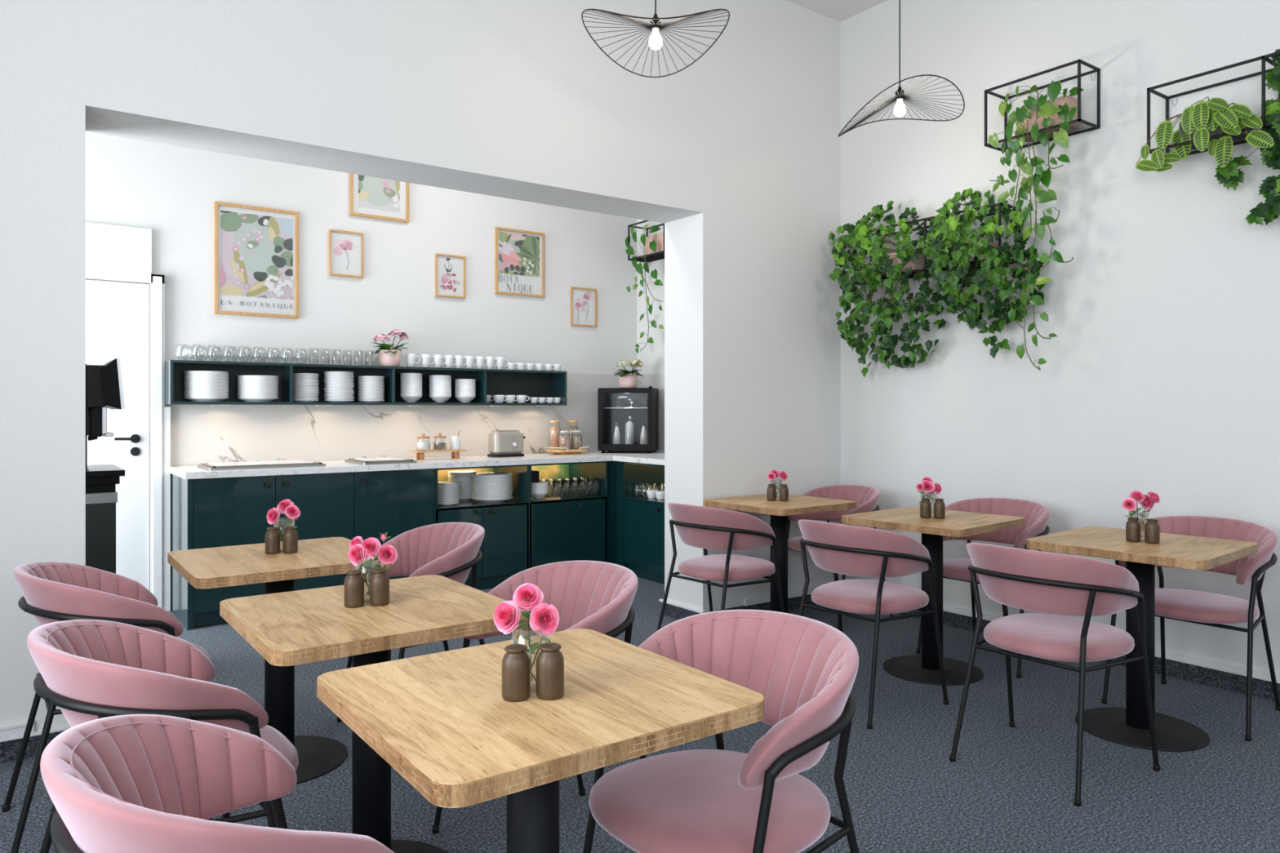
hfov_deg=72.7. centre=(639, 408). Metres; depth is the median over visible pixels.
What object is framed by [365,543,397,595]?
rose
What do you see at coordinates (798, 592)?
trim
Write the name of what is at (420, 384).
bowl
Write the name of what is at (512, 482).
dinner plate
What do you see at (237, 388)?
dinner plate
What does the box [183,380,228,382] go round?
dinner plate
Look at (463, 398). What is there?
bowl
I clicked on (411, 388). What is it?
bowl
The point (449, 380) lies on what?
bowl
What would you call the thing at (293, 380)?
plate
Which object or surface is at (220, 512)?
base cabinet
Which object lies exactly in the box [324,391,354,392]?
plate
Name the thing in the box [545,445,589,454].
tray
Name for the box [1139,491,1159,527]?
rose
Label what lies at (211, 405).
lamp
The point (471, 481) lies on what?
dinner plate
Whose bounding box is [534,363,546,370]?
coffee cup
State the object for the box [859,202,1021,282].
shelf
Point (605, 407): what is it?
wire shelf
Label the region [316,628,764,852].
cafe table
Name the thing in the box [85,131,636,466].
wall
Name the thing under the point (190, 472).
countertop
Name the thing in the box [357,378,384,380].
plate
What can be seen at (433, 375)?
bowl
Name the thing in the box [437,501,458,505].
plate
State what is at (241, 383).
dinner plate
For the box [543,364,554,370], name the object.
coffee cup
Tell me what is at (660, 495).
coffee cup
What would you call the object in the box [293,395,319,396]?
plate
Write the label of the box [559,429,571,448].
jar
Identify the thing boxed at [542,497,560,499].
wooden coaster
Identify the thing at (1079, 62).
shelf
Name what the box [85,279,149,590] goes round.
door
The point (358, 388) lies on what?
plate
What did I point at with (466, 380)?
bowl
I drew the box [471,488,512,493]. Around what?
dinner plate
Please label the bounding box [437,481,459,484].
plate
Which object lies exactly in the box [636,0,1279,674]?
wall
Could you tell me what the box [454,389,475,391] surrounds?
bowl
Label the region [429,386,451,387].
bowl
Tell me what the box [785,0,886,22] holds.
ceiling
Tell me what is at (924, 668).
cafe table
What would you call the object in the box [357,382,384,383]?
plate
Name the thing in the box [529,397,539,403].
espresso cup
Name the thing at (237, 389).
dinner plate
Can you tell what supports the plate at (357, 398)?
on the plate at (363, 401)
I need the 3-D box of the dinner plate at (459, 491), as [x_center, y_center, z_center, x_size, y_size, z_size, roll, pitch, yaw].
[-1.316,0.623,6.448,0.210,0.028,0.210,0,0,-36]
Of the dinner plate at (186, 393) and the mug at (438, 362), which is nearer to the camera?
the dinner plate at (186, 393)
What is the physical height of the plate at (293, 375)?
0.018 m
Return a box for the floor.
[0,577,1279,852]
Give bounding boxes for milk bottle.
[612,422,620,444]
[625,421,635,444]
[639,426,647,444]
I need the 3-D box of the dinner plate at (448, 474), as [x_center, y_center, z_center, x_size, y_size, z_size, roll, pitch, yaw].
[-1.317,0.504,6.444,0.210,0.028,0.210,0,0,-36]
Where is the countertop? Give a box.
[168,450,664,479]
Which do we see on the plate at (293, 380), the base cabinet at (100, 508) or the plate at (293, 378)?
the plate at (293, 378)
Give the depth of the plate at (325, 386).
5.92 m
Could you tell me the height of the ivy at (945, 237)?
0.977 m
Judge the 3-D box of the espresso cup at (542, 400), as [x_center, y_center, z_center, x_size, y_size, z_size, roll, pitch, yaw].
[-0.778,-0.063,6.923,0.065,0.046,0.080,0,0,36]
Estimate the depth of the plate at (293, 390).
5.80 m
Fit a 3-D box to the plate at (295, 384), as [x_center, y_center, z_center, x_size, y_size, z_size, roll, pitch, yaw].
[-2.262,-0.153,5.872,0.172,0.018,0.172,0,0,-36]
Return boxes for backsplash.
[164,373,664,466]
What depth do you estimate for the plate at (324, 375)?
5.94 m
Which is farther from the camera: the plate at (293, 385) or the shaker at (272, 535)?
the plate at (293, 385)
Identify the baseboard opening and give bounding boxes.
[663,603,700,619]
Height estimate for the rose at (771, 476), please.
0.147 m
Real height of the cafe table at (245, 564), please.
0.750 m
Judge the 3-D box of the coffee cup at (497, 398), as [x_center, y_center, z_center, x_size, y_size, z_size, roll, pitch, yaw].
[-1.083,-0.071,6.701,0.085,0.062,0.099,0,0,32]
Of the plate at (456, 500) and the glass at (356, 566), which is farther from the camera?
the plate at (456, 500)
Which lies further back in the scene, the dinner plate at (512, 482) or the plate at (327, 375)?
the dinner plate at (512, 482)
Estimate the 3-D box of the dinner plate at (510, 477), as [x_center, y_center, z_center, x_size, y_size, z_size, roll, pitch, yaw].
[-1.083,0.525,6.363,0.300,0.030,0.300,0,0,-36]
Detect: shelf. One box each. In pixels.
[164,360,566,406]
[604,407,647,408]
[627,220,664,262]
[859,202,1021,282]
[984,59,1100,152]
[1146,50,1279,155]
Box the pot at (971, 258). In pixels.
[948,237,995,266]
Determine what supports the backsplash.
attached to the wall at (171, 191)
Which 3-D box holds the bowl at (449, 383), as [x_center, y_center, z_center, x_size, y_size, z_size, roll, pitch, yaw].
[-1.479,-0.161,6.434,0.160,0.060,0.160,0,0,-36]
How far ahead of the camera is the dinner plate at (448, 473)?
6.36 m
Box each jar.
[416,433,430,450]
[432,433,446,450]
[549,420,560,447]
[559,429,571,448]
[567,420,577,448]
[570,429,583,448]
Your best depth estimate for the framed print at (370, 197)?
6.30 m
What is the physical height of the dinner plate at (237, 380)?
0.030 m
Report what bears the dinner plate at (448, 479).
on the dinner plate at (448, 480)
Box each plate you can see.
[183,370,228,373]
[183,372,228,374]
[183,373,228,376]
[183,375,229,377]
[183,377,228,379]
[183,378,228,381]
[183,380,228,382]
[183,382,228,384]
[183,383,228,386]
[183,385,228,387]
[183,386,229,389]
[183,388,229,391]
[183,390,228,392]
[183,391,228,394]
[183,393,228,395]
[183,395,228,397]
[183,396,228,401]
[236,387,278,390]
[236,394,278,395]
[236,397,278,402]
[237,375,279,377]
[237,377,279,378]
[237,378,279,380]
[237,380,279,382]
[237,381,278,383]
[237,382,279,385]
[237,384,279,386]
[237,386,278,388]
[237,389,278,391]
[237,391,279,392]
[237,392,279,394]
[237,395,279,397]
[293,373,318,374]
[293,374,319,376]
[293,376,318,377]
[293,377,318,379]
[293,379,319,381]
[293,381,318,382]
[293,382,319,384]
[293,383,318,386]
[293,385,318,387]
[293,386,319,388]
[293,388,319,390]
[293,390,319,391]
[293,391,319,393]
[293,393,318,395]
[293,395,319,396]
[293,396,318,398]
[293,398,319,399]
[293,400,318,402]
[323,377,353,379]
[323,380,353,382]
[323,387,353,389]
[324,371,353,373]
[324,373,353,374]
[324,374,353,376]
[324,375,354,377]
[324,378,354,380]
[324,382,354,383]
[324,383,354,385]
[324,384,354,386]
[324,386,354,387]
[324,389,353,391]
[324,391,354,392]
[324,392,354,394]
[324,393,353,395]
[324,395,353,396]
[324,396,354,398]
[324,398,354,399]
[324,400,354,402]
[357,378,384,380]
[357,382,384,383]
[357,383,384,385]
[357,386,384,387]
[357,391,384,392]
[357,394,384,395]
[357,396,384,398]
[357,398,384,399]
[358,375,384,377]
[358,377,384,379]
[358,380,384,382]
[358,385,384,386]
[358,387,384,389]
[358,389,384,391]
[358,392,384,394]
[358,395,384,396]
[358,400,384,402]
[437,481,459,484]
[437,483,459,486]
[437,484,458,488]
[437,486,458,489]
[437,488,459,490]
[437,489,458,492]
[437,490,458,493]
[437,492,459,495]
[437,493,458,497]
[437,495,458,498]
[437,497,458,500]
[437,498,459,502]
[437,500,458,503]
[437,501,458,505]
[448,470,476,474]
[448,473,471,475]
[448,474,471,476]
[448,475,471,478]
[448,477,471,479]
[448,479,471,481]
[448,480,471,483]
[458,485,471,487]
[458,491,471,493]
[458,497,471,501]
[471,471,512,476]
[471,474,512,478]
[471,475,512,479]
[471,477,512,480]
[471,479,512,482]
[471,480,512,484]
[471,481,512,485]
[471,483,512,487]
[471,484,512,488]
[471,486,512,489]
[471,488,512,491]
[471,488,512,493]
[471,490,512,494]
[471,492,512,496]
[471,493,511,497]
[471,495,511,499]
[471,496,512,502]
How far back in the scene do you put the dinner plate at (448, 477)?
6.36 m
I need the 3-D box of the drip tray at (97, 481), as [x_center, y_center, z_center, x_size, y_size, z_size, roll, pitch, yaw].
[-2.495,0.322,3.951,0.223,0.098,0.455,0,0,-36]
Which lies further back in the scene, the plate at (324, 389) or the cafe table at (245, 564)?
the plate at (324, 389)
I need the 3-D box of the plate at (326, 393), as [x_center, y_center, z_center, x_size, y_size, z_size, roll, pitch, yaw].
[-2.081,-0.090,6.005,0.196,0.018,0.196,0,0,-36]
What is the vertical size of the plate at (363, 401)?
0.018 m
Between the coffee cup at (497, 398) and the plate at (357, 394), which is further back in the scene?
the coffee cup at (497, 398)
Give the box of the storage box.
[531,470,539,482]
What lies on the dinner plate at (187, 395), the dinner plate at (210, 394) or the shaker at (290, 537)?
the dinner plate at (210, 394)
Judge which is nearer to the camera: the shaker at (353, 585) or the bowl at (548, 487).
the shaker at (353, 585)
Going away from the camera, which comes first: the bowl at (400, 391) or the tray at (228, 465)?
the tray at (228, 465)
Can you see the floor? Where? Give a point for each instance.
(1006, 789)
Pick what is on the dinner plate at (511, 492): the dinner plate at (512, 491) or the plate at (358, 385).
the dinner plate at (512, 491)
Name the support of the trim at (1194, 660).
attached to the wall at (1160, 375)
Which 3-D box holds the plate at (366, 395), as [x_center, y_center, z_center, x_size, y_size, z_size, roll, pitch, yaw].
[-1.897,-0.080,6.139,0.180,0.018,0.180,0,0,-36]
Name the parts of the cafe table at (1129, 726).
plate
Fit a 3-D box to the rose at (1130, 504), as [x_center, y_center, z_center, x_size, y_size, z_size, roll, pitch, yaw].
[1.968,0.438,3.473,0.077,0.160,0.061,0,0,-36]
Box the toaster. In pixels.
[487,430,524,457]
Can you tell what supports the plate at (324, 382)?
on the plate at (324, 384)
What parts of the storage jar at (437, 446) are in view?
lid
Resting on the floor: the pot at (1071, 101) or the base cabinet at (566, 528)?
the base cabinet at (566, 528)
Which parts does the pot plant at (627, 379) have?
pot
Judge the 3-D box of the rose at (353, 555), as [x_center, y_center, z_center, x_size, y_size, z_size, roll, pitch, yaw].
[-0.765,0.445,2.383,0.065,0.145,0.054,0,0,-36]
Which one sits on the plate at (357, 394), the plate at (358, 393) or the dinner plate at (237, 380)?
the plate at (358, 393)
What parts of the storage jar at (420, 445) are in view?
lid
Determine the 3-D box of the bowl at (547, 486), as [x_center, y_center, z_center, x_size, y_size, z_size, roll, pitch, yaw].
[-0.766,0.611,6.520,0.154,0.060,0.154,0,0,-36]
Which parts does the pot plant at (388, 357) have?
pot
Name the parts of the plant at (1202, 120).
pot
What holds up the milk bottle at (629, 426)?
in the cooler
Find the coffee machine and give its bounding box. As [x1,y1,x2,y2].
[85,357,124,493]
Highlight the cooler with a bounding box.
[597,386,658,453]
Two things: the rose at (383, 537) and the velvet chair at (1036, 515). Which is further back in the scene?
the velvet chair at (1036, 515)
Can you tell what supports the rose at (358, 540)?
in the glass at (356, 566)
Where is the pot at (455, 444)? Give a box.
[449,430,460,449]
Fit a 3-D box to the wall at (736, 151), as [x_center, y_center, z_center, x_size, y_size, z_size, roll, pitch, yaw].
[-1.072,-0.650,4.272,5.700,3.860,0.367,0,0,-36]
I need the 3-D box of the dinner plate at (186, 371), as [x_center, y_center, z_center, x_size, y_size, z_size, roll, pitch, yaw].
[-2.755,-0.218,5.523,0.256,0.030,0.256,0,0,-36]
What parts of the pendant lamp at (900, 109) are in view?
cord, bulb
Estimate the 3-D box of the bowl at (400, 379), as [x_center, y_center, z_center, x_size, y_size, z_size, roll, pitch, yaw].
[-1.659,-0.185,6.303,0.154,0.060,0.154,0,0,-36]
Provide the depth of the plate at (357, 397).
6.06 m
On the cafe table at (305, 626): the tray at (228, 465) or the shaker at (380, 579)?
the shaker at (380, 579)
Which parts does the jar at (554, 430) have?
lid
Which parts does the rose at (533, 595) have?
stem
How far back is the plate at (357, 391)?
6.07 m
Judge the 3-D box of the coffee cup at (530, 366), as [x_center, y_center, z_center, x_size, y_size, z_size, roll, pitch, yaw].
[-0.865,-0.324,6.862,0.088,0.058,0.073,0,0,10]
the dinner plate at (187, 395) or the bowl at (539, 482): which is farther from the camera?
the bowl at (539, 482)
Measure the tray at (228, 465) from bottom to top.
0.038 m
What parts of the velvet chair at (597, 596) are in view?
leg, backrest, leg, rail, leg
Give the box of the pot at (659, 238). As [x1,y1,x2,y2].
[644,232,663,254]
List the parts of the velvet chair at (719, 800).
leg, seat, leg, backrest, leg, rail, seat frame, leg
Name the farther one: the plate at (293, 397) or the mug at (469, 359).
the mug at (469, 359)
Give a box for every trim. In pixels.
[0,720,71,742]
[85,222,151,273]
[85,268,170,611]
[658,598,705,613]
[743,584,822,606]
[942,604,1279,683]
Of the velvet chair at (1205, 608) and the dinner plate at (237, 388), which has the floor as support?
the velvet chair at (1205, 608)
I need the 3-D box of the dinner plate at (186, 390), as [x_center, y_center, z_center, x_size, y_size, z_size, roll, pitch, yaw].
[-2.754,-0.096,5.522,0.256,0.030,0.256,0,0,-36]
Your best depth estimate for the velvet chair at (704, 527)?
4.34 m
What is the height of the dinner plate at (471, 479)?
0.030 m
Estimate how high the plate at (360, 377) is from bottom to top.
0.018 m
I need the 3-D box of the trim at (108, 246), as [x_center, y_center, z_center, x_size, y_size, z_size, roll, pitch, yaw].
[-3.478,-0.980,5.140,1.035,0.280,0.035,0,0,-36]
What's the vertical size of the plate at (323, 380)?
0.018 m
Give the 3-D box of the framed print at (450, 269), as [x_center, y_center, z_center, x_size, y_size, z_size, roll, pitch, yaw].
[-1.446,-1.008,6.630,0.242,0.323,0.022,0,0,-36]
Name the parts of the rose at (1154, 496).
stem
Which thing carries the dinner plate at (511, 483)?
on the dinner plate at (510, 485)
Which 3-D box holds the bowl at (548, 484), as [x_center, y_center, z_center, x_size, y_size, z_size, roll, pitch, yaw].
[-0.766,0.598,6.520,0.154,0.060,0.154,0,0,-36]
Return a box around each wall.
[0,0,840,730]
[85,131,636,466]
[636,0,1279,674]
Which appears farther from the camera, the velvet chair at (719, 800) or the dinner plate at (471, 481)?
the dinner plate at (471, 481)
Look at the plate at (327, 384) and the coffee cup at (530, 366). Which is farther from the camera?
the coffee cup at (530, 366)
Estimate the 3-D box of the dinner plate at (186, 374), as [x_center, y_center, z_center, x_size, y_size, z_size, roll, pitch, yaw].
[-2.754,-0.198,5.524,0.256,0.030,0.256,0,0,-36]
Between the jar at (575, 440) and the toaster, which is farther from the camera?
the jar at (575, 440)
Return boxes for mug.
[405,353,421,367]
[420,354,435,367]
[432,354,446,367]
[443,355,456,368]
[453,355,466,368]
[464,355,477,368]
[475,355,487,368]
[484,356,497,368]
[495,356,509,369]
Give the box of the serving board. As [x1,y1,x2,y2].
[409,448,466,460]
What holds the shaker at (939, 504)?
on the cafe table at (924, 668)
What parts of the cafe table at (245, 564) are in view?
plate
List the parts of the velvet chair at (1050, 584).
leg, leg, backrest, rail, seat, seat frame, leg, leg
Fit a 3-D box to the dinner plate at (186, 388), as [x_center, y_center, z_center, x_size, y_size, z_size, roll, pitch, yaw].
[-2.753,-0.116,5.523,0.256,0.030,0.256,0,0,-36]
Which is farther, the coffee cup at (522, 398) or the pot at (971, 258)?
the coffee cup at (522, 398)
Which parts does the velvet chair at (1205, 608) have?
leg, leg, seat frame, backrest, seat, leg, rail, leg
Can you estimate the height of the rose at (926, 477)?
0.181 m
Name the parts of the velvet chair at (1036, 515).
leg, seat, seat frame, leg, backrest, leg, rail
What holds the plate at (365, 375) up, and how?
on the plate at (360, 377)
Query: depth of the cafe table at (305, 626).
2.26 m
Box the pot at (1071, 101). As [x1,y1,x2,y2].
[1016,95,1079,142]
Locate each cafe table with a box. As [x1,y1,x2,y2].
[167,537,395,784]
[219,574,529,852]
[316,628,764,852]
[702,493,857,613]
[841,506,1024,685]
[1026,526,1257,751]
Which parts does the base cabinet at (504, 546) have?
door, niche panel, door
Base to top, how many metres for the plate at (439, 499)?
0.018 m
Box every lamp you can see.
[211,404,549,406]
[581,0,729,77]
[837,0,964,137]
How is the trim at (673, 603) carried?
attached to the wall at (736, 151)
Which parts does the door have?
handle, lock plate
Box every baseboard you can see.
[0,730,64,763]
[705,594,817,613]
[896,609,1279,700]
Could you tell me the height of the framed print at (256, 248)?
0.730 m
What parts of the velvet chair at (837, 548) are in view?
leg, leg, backrest, rail, seat frame, seat, leg, leg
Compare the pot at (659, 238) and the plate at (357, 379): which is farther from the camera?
the pot at (659, 238)
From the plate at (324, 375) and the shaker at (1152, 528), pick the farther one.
the plate at (324, 375)
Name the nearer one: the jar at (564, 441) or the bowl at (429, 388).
the bowl at (429, 388)
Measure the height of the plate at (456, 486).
0.018 m
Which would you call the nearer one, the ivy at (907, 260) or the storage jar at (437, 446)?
the ivy at (907, 260)
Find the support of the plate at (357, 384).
on the plate at (358, 385)
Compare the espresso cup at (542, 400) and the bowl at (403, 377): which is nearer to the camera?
the bowl at (403, 377)
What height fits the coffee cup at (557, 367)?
0.058 m
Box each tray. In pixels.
[85,469,124,493]
[197,458,325,471]
[344,455,416,465]
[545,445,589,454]
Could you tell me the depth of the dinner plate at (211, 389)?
5.42 m
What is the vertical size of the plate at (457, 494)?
0.018 m
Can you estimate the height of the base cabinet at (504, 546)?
0.872 m
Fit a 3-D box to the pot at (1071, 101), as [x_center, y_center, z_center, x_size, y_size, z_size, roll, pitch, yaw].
[2.130,-1.512,4.548,0.130,0.150,0.290,0,0,-36]
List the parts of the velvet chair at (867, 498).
leg, seat, backrest, leg, rail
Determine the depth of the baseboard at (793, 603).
5.40 m
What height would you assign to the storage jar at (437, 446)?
0.121 m
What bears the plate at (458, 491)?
on the plate at (457, 492)
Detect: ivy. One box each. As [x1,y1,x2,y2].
[827,200,946,377]
[922,187,1045,358]
[1213,48,1279,225]
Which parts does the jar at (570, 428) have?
lid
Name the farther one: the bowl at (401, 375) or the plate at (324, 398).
the bowl at (401, 375)
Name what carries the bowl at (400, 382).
on the bowl at (420, 384)
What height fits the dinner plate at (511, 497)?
0.030 m
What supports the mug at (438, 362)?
on the wall shelf at (531, 384)
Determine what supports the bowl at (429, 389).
on the bowl at (429, 391)
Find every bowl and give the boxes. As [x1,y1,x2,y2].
[400,373,422,375]
[400,374,422,377]
[400,376,422,378]
[400,378,422,380]
[400,380,422,382]
[400,382,422,383]
[400,383,422,386]
[400,385,422,387]
[400,386,422,389]
[400,388,422,391]
[400,391,422,392]
[400,392,422,395]
[400,394,422,402]
[429,374,451,377]
[429,377,451,378]
[429,378,451,381]
[429,380,451,382]
[429,382,451,384]
[429,383,451,386]
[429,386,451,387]
[429,387,451,389]
[429,389,451,391]
[429,391,451,392]
[429,392,451,395]
[429,394,451,402]
[454,378,475,381]
[454,380,475,382]
[454,382,475,384]
[454,384,475,386]
[454,386,475,387]
[454,387,475,390]
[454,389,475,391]
[454,391,475,393]
[454,393,475,395]
[454,395,475,403]
[531,481,548,484]
[531,484,548,486]
[531,485,548,488]
[531,487,548,489]
[531,488,548,492]
[531,490,548,499]
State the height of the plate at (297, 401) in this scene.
0.018 m
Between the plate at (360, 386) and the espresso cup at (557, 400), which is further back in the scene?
the espresso cup at (557, 400)
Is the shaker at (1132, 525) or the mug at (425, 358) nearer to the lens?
the shaker at (1132, 525)
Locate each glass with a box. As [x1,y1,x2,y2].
[273,518,294,551]
[355,561,382,603]
[511,628,549,692]
[1128,511,1149,541]
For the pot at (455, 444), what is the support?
on the serving board
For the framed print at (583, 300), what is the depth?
7.34 m
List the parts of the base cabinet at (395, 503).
knob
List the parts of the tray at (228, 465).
lid, plate, lid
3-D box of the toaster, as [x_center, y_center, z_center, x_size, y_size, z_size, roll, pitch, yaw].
[-1.011,0.270,6.638,0.289,0.197,0.171,0,0,-36]
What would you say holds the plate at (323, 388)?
on the plate at (324, 389)
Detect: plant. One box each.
[371,328,408,366]
[613,358,644,387]
[1135,96,1274,171]
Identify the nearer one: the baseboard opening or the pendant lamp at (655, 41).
the pendant lamp at (655, 41)
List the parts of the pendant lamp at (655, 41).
cord, bulb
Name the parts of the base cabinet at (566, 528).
niche panel, door, door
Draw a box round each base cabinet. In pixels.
[85,491,117,573]
[170,471,354,630]
[353,468,435,582]
[434,464,528,590]
[528,461,607,568]
[607,461,664,583]
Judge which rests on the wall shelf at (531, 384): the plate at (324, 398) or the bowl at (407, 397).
the bowl at (407, 397)
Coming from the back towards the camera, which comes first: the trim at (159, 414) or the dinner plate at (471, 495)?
the dinner plate at (471, 495)
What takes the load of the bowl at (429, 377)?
on the bowl at (449, 380)
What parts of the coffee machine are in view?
spout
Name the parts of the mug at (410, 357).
handle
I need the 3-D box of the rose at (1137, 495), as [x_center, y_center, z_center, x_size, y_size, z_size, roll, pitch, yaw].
[1.996,0.425,3.497,0.064,0.185,0.050,0,0,42]
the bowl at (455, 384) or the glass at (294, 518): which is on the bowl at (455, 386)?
the bowl at (455, 384)
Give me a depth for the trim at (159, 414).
5.44 m
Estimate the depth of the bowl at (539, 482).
6.48 m
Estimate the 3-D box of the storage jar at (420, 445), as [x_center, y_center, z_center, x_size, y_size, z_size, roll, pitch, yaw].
[-1.548,0.241,6.210,0.098,0.121,0.098,0,0,-36]
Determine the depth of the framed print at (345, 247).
6.17 m
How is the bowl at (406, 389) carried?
on the bowl at (400, 391)
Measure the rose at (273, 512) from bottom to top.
0.148 m
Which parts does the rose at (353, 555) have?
stem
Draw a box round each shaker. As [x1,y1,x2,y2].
[265,526,279,554]
[282,526,297,553]
[343,569,364,608]
[369,568,389,606]
[502,644,529,702]
[536,642,564,700]
[766,484,776,501]
[779,484,788,501]
[920,497,931,518]
[933,498,945,519]
[1125,517,1140,542]
[1144,518,1159,544]
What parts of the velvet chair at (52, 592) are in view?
leg, leg, seat frame, rail, backrest, seat, leg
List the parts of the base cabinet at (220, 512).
door, knob, knob, door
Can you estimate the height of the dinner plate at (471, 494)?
0.030 m
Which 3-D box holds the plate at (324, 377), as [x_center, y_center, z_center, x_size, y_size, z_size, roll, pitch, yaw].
[-2.082,-0.202,6.006,0.196,0.018,0.196,0,0,-36]
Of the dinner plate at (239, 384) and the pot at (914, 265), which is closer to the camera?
the pot at (914, 265)
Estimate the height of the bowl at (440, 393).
0.060 m
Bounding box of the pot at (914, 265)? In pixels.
[881,250,923,274]
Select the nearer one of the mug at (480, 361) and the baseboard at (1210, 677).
the baseboard at (1210, 677)
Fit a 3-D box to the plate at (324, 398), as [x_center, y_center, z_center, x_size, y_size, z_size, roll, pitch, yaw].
[-2.080,-0.059,6.009,0.196,0.018,0.196,0,0,-36]
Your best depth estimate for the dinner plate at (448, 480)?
6.36 m
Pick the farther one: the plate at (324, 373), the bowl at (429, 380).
the bowl at (429, 380)
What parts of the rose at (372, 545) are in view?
stem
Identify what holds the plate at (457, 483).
on the plate at (457, 485)
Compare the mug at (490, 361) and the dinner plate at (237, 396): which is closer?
the dinner plate at (237, 396)
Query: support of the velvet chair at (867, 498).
on the floor
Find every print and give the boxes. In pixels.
[213,201,298,318]
[328,229,363,278]
[349,173,408,222]
[435,253,465,298]
[494,226,544,297]
[570,286,596,327]
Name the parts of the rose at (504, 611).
stem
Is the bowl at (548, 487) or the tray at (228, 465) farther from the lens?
the bowl at (548, 487)
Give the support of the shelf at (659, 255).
attached to the wall at (1160, 375)
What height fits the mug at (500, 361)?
0.098 m
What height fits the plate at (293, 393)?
0.018 m
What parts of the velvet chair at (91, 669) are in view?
leg, leg, rail, backrest, leg, seat frame, leg, seat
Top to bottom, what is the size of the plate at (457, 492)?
0.018 m
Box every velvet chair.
[1,561,213,852]
[26,619,298,852]
[40,714,394,852]
[337,522,484,721]
[431,560,646,834]
[582,609,859,852]
[657,502,784,631]
[787,484,893,630]
[798,520,948,728]
[915,497,1050,678]
[949,542,1159,806]
[1101,515,1279,742]
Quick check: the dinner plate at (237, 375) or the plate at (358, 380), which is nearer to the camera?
the dinner plate at (237, 375)
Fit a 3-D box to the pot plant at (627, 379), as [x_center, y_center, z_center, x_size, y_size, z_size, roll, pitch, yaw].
[-0.097,-0.289,7.234,0.264,0.244,0.262,0,0,-2]
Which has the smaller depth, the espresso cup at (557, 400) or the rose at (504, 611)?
the rose at (504, 611)
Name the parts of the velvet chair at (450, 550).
leg, leg, backrest, leg, rail, leg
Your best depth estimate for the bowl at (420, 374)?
6.24 m
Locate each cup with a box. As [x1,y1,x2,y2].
[486,395,493,403]
[493,395,506,403]
[504,395,518,403]
[506,362,517,369]
[515,363,527,369]
[515,395,529,403]
[524,363,536,370]
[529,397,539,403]
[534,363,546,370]
[537,397,547,403]
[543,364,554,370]
[545,397,555,403]
[552,364,564,371]
[553,397,560,403]
[646,489,657,498]
[655,490,664,500]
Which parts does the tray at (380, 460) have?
lid, plate, lid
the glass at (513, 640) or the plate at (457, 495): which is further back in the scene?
the plate at (457, 495)
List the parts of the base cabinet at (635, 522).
door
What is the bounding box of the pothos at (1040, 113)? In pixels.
[987,80,1084,369]
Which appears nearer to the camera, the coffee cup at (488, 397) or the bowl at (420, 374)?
the bowl at (420, 374)
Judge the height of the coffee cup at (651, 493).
0.062 m
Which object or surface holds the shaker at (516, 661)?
on the cafe table at (442, 721)
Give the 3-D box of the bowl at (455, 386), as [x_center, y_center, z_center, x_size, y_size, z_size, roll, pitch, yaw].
[-1.317,-0.136,6.552,0.154,0.060,0.154,0,0,-36]
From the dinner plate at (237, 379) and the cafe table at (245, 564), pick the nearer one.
the cafe table at (245, 564)
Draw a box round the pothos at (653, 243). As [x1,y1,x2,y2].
[625,224,664,353]
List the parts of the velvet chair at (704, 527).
leg, leg, backrest, rail, seat frame, seat, leg, leg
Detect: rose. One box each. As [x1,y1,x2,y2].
[266,507,284,540]
[275,498,293,530]
[282,504,300,546]
[347,543,370,592]
[349,536,373,588]
[359,537,381,595]
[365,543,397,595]
[367,532,391,595]
[493,600,536,681]
[512,582,543,680]
[525,602,559,674]
[767,472,777,497]
[769,469,780,487]
[776,471,787,493]
[915,483,924,502]
[920,480,934,498]
[921,476,933,496]
[924,482,936,501]
[930,483,941,503]
[1121,497,1142,537]
[1128,490,1145,517]
[1136,494,1154,523]
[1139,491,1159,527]
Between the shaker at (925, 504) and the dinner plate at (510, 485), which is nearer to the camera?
the shaker at (925, 504)
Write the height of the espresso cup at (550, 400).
0.046 m
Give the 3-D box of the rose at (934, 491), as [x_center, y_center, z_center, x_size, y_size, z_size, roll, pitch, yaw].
[1.420,0.439,4.248,0.059,0.157,0.044,0,0,13]
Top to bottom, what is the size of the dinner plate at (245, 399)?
0.030 m
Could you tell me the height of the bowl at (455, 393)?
0.060 m
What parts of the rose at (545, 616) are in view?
stem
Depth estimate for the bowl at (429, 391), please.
6.36 m

